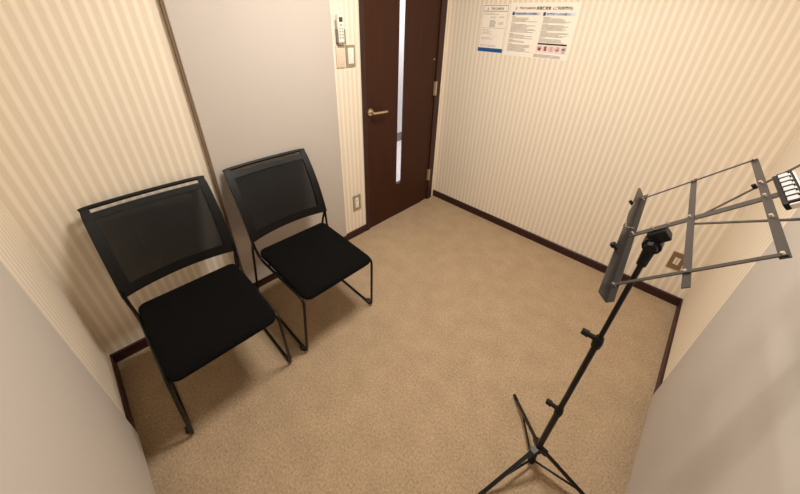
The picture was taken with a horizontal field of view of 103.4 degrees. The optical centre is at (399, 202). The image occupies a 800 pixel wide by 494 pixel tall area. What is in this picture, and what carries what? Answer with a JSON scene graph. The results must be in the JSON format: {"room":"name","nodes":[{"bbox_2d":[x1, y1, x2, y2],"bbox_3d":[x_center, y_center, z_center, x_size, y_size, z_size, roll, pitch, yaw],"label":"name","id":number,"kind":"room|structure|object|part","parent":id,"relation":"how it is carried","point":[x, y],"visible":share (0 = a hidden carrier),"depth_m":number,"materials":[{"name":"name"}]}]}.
{"room":"music room","nodes":[
{"label":"music room","id":0,"kind":"room"},
{"bbox_2d":[0,202,125,417],"bbox_3d":[-0.762,0.243,0.418,2.080,2.520,0.120,27,39,36],"label":"wall","id":1,"kind":"structure","parent":0,"point":[17,254],"depth_m":1.21,"materials":[{"name":"paint"}]},
{"bbox_2d":[0,261,154,493],"bbox_3d":[-0.568,0.377,0.394,1.415,1.978,0.026,27,39,36],"label":"acoustic panel","id":2,"kind":"object","parent":1,"relation":"attached to","point":[61,432],"visible":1,"depth_m":0.76,"materials":[{"name":"grey fabric"}]},
{"bbox_2d":[110,355,135,429],"bbox_3d":[-0.742,1.193,1.027,2.070,0.066,0.009,27,39,36],"label":"baseboard","id":3,"kind":"structure","parent":1,"relation":"attached to","point":[126,407],"depth_m":1.49,"materials":[{"name":"brown wood"}]},
{"bbox_2d":[0,0,450,354],"bbox_3d":[-0.584,-0.645,1.938,0.120,2.520,2.891,27,39,36],"label":"wall","id":4,"kind":"structure","parent":0,"point":[95,107],"depth_m":1.30,"materials":[{"name":"paint"}]},
{"bbox_2d":[109,224,366,362],"bbox_3d":[-0.887,0.511,2.182,0.009,0.066,1.729,27,39,36],"label":"baseboard","id":5,"kind":"structure","parent":4,"relation":"attached to","point":[135,347],"depth_m":1.72,"materials":[{"name":"brown wood"}]},
{"bbox_2d":[158,0,346,282],"bbox_3d":[-0.690,-0.455,1.805,0.026,1.978,0.810,27,39,36],"label":"acoustic panel","id":6,"kind":"object","parent":4,"relation":"attached to","point":[258,76],"visible":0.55,"depth_m":1.67,"materials":[{"name":"grey fabric"}]},
{"bbox_2d":[334,14,345,44],"bbox_3d":[-0.348,-1.022,1.863,0.029,0.156,0.054,27,39,36],"label":"remote","id":7,"kind":"object","parent":4,"relation":"attached to","point":[340,34],"visible":1,"depth_m":1.85,"materials":[{"name":"white plastic"}]},
{"bbox_2d":[335,45,345,67],"bbox_3d":[-0.360,-0.898,1.940,0.012,0.124,0.064,27,39,36],"label":"controller","id":8,"kind":"object","parent":4,"relation":"attached to","point":[340,49],"visible":1,"depth_m":1.93,"materials":[{"name":"beige plastic"}]},
{"bbox_2d":[345,45,355,66],"bbox_3d":[-0.306,-0.926,1.988,0.012,0.124,0.070,27,39,36],"label":"light switch","id":9,"kind":"object","parent":4,"relation":"attached to","point":[349,49],"visible":1,"depth_m":1.98,"materials":[{"name":"beige plastic"}]},
{"bbox_2d":[353,194,360,210],"bbox_3d":[-0.339,-0.005,2.523,0.009,0.132,0.074,27,39,36],"label":"wall socket","id":10,"kind":"object","parent":4,"relation":"attached to","point":[356,200],"visible":1,"depth_m":2.52,"materials":[{"name":"beige plastic"}]},
{"bbox_2d":[355,197,358,207],"bbox_3d":[-0.339,-0.005,2.523,0.009,0.088,0.031,27,39,36],"label":"outlet","id":11,"kind":"object","parent":10,"relation":"attached to","point":[356,198],"depth_m":2.52,"materials":[{"name":"white plastic"}]},
{"bbox_2d":[358,0,447,230],"bbox_3d":[0.043,-0.802,2.494,0.123,2.060,0.869,27,39,36],"label":"door","id":12,"kind":"structure","parent":4,"relation":"in","point":[379,20],"depth_m":2.47,"materials":[{"name":"brown wood"}]},
{"bbox_3d":[-0.195,-0.646,2.266,0.048,0.050,0.050,27,39,36],"label":"handle","id":13,"kind":"part","parent":12,"relation":"part of","materials":[{"name":"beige metal"}]},
{"bbox_3d":[-0.137,-0.654,2.289,0.028,0.023,0.141,27,39,36],"label":"lever","id":14,"kind":"part","parent":12,"relation":"part of","materials":[{"name":"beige metal"}]},
{"bbox_2d":[118,195,676,493],"bbox_3d":[0.174,0.803,1.899,2.080,0.100,2.651,27,39,36],"label":"floor","id":15,"kind":"structure","parent":0,"point":[410,390],"depth_m":1.61,"materials":[{"name":"beige carpet"}]},
{"bbox_2d":[77,175,291,434],"bbox_3d":[-0.931,0.444,1.473,0.673,0.897,0.505,27,39,36],"label":"chair","id":16,"kind":"object","parent":15,"relation":"on","point":[187,327],"visible":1,"depth_m":1.42,"materials":[{"name":"black paint"}]},
{"bbox_3d":[-1.150,-0.051,1.441,0.034,0.022,0.479,27,39,36],"label":"rail","id":17,"kind":"part","parent":16,"relation":"part of","materials":[{"name":"black plastic"}]},
{"bbox_3d":[-1.087,0.674,1.413,0.628,0.552,0.032,27,39,36],"label":"frame","id":18,"kind":"part","parent":16,"relation":"part of","materials":[{"name":"black paint"}]},
{"bbox_3d":[-1.090,0.142,1.483,0.187,0.379,0.486,27,39,36],"label":"backrest frame","id":19,"kind":"part","parent":16,"relation":"part of","materials":[{"name":"black plastic"}]},
{"bbox_3d":[-1.092,0.145,1.486,0.146,0.314,0.427,27,39,36],"label":"backrest","id":20,"kind":"part","parent":16,"relation":"part of","materials":[{"name":"black fabric"}]},
{"bbox_3d":[-0.867,0.494,1.430,0.492,0.046,0.434,27,39,36],"label":"seat","id":21,"kind":"part","parent":16,"relation":"part of","materials":[{"name":"black fabric"}]},
{"bbox_3d":[-0.772,0.517,1.696,0.628,0.552,0.032,27,39,36],"label":"frame","id":22,"kind":"part","parent":16,"relation":"part of","materials":[{"name":"black paint"}]},
{"bbox_2d":[222,148,372,350],"bbox_3d":[-0.537,0.247,1.828,0.673,0.897,0.505,27,39,36],"label":"chair","id":23,"kind":"object","parent":15,"relation":"on","point":[315,259],"visible":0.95,"depth_m":1.78,"materials":[{"name":"black plastic"}]},
{"bbox_3d":[-0.755,-0.248,1.796,0.034,0.022,0.479,27,39,36],"label":"rail","id":24,"kind":"part","parent":23,"relation":"part of","materials":[{"name":"black plastic"}]},
{"bbox_3d":[-0.697,-0.052,1.841,0.146,0.314,0.427,27,39,36],"label":"backrest","id":25,"kind":"part","parent":23,"relation":"part of","materials":[{"name":"black fabric"}]},
{"bbox_3d":[-0.696,-0.055,1.837,0.187,0.379,0.486,27,39,36],"label":"backrest frame","id":26,"kind":"part","parent":23,"relation":"part of","materials":[{"name":"black plastic"}]},
{"bbox_3d":[-0.692,0.477,1.768,0.628,0.552,0.032,27,39,36],"label":"frame","id":27,"kind":"part","parent":23,"relation":"part of","materials":[{"name":"black paint"}]},
{"bbox_3d":[-0.473,0.297,1.785,0.492,0.046,0.434,27,39,36],"label":"seat","id":28,"kind":"part","parent":23,"relation":"part of","materials":[{"name":"black fabric"}]},
{"bbox_3d":[-0.377,0.320,2.051,0.628,0.552,0.032,27,39,36],"label":"frame","id":29,"kind":"part","parent":23,"relation":"part of","materials":[{"name":"black paint"}]},
{"bbox_2d":[477,158,799,493],"bbox_3d":[0.599,0.508,0.949,0.454,1.388,0.533,27,39,36],"label":"music stand","id":30,"kind":"object","parent":15,"relation":"on","point":[653,243],"visible":1,"depth_m":0.71,"materials":[{"name":"black paint"}]},
{"bbox_3d":[0.427,1.049,1.236,0.259,0.145,0.020,-12,33,-22],"label":"leg","id":31,"kind":"part","parent":30,"relation":"part of","materials":[{"name":"black paint"}]},
{"bbox_3d":[0.560,0.955,1.402,0.020,0.145,0.260,3,30,3],"label":"leg","id":32,"kind":"part","parent":30,"relation":"part of","materials":[{"name":"black paint"}]},
{"bbox_3d":[0.540,0.714,1.120,0.040,0.022,0.023,27,39,36],"label":"knob","id":33,"kind":"part","parent":30,"relation":"part of","materials":[{"name":"black plastic"}]},
{"bbox_3d":[0.657,1.066,1.217,0.257,0.145,0.020,22,36,31],"label":"leg","id":34,"kind":"part","parent":30,"relation":"part of","materials":[{"name":"black paint"}]},
{"bbox_3d":[0.553,0.383,0.923,0.040,0.022,0.023,27,39,36],"label":"knob","id":35,"kind":"part","parent":30,"relation":"part of","materials":[{"name":"black plastic"}]},
{"bbox_3d":[0.579,0.260,0.830,0.017,0.360,0.013,27,39,36],"label":"rod","id":36,"kind":"part","parent":30,"relation":"part of","materials":[{"name":"black paint"}]},
{"bbox_3d":[0.567,0.102,0.713,0.030,0.030,0.014,27,39,36],"label":"knob","id":37,"kind":"part","parent":30,"relation":"part of","materials":[{"name":"black plastic"}]},
{"bbox_3d":[0.619,0.031,0.544,0.006,0.139,0.184,-2,31,-7],"label":"page arm","id":38,"kind":"part","parent":30,"relation":"part of","materials":[{"name":"grey metal"}]},
{"bbox_3d":[0.713,-0.028,0.638,0.183,0.143,0.006,-1,31,-4],"label":"page arm","id":39,"kind":"part","parent":30,"relation":"part of","materials":[{"name":"grey metal"}]},
{"bbox_2d":[772,170,799,209],"bbox_3d":[0.694,-0.034,0.531,0.063,0.068,0.136,24,37,33],"label":"clip","id":40,"kind":"object","parent":30,"relation":"attached to","point":[787,184],"visible":1,"depth_m":0.54,"materials":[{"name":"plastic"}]},
{"bbox_2d":[396,140,400,181],"bbox_3d":[-0.027,-0.414,3.962,1.310,0.100,3.900,27,39,36],"label":"floor","id":41,"kind":"structure","parent":0,"point":[398,166],"depth_m":4.07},
{"bbox_2d":[397,0,404,132],"bbox_3d":[-0.510,-1.720,3.772,0.120,2.520,3.900,27,39,36],"label":"wall","id":42,"kind":"structure","parent":0,"point":[402,2],"depth_m":4.23,"materials":[{"name":"white paint"}]},
{"bbox_2d":[397,132,401,140],"bbox_3d":[-0.489,-0.750,4.289,0.012,0.125,3.900,27,39,36],"label":"baseboard","id":43,"kind":"structure","parent":42,"relation":"attached to","point":[399,134],"depth_m":4.72,"materials":[{"name":"grey"}]},
{"bbox_2d":[434,0,799,298],"bbox_3d":[1.213,-0.700,2.119,2.200,2.520,0.120,27,39,36],"label":"wall","id":44,"kind":"structure","parent":0,"point":[652,96],"depth_m":1.94,"materials":[{"name":"paper"}]},
{"bbox_2d":[477,4,510,52],"bbox_3d":[0.680,-1.267,2.301,0.214,0.305,0.002,27,39,36],"label":"notice sheet","id":45,"kind":"object","parent":44,"relation":"attached to","point":[494,19],"visible":1,"depth_m":2.30,"materials":[{"name":"white paper"}]},
{"bbox_2d":[503,2,581,60],"bbox_3d":[0.925,-1.141,2.098,0.452,0.322,0.002,27,39,36],"label":"sheet","id":46,"kind":"object","parent":44,"relation":"attached to","point":[543,30],"visible":1,"depth_m":2.08,"materials":[{"name":"white paper"}]},
{"bbox_2d":[433,190,682,305],"bbox_3d":[1.097,0.272,2.685,2.080,0.066,0.009,27,39,36],"label":"baseboard","id":47,"kind":"structure","parent":44,"relation":"attached to","point":[670,298],"depth_m":2.54,"materials":[{"name":"brown wood"}]},
{"bbox_2d":[666,251,683,270],"bbox_3d":[1.757,0.368,2.003,0.070,0.120,0.010,27,39,36],"label":"wall socket","id":48,"kind":"object","parent":44,"relation":"attached to","point":[675,262],"visible":0.98,"depth_m":2.00,"materials":[{"name":"brown plastic"}]},
{"bbox_2d":[662,128,799,382],"bbox_3d":[0.950,0.187,0.597,0.120,2.520,2.771,27,39,36],"label":"wall","id":49,"kind":"structure","parent":0,"point":[712,288],"depth_m":1.49,"materials":[{"name":"paint"}]},
{"bbox_2d":[653,300,682,393],"bbox_3d":[0.918,1.113,1.244,0.009,0.066,2.633,27,39,36],"label":"baseboard","id":50,"kind":"structure","parent":49,"relation":"attached to","point":[659,381],"depth_m":1.76,"materials":[{"name":"brown wood"}]},
{"bbox_2d":[626,208,799,493],"bbox_3d":[0.696,0.344,0.512,0.026,1.978,1.559,27,39,36],"label":"acoustic panel","id":51,"kind":"object","parent":49,"relation":"attached to","point":[725,419],"visible":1,"depth_m":0.82,"materials":[{"name":"grey fabric"}]}
]}

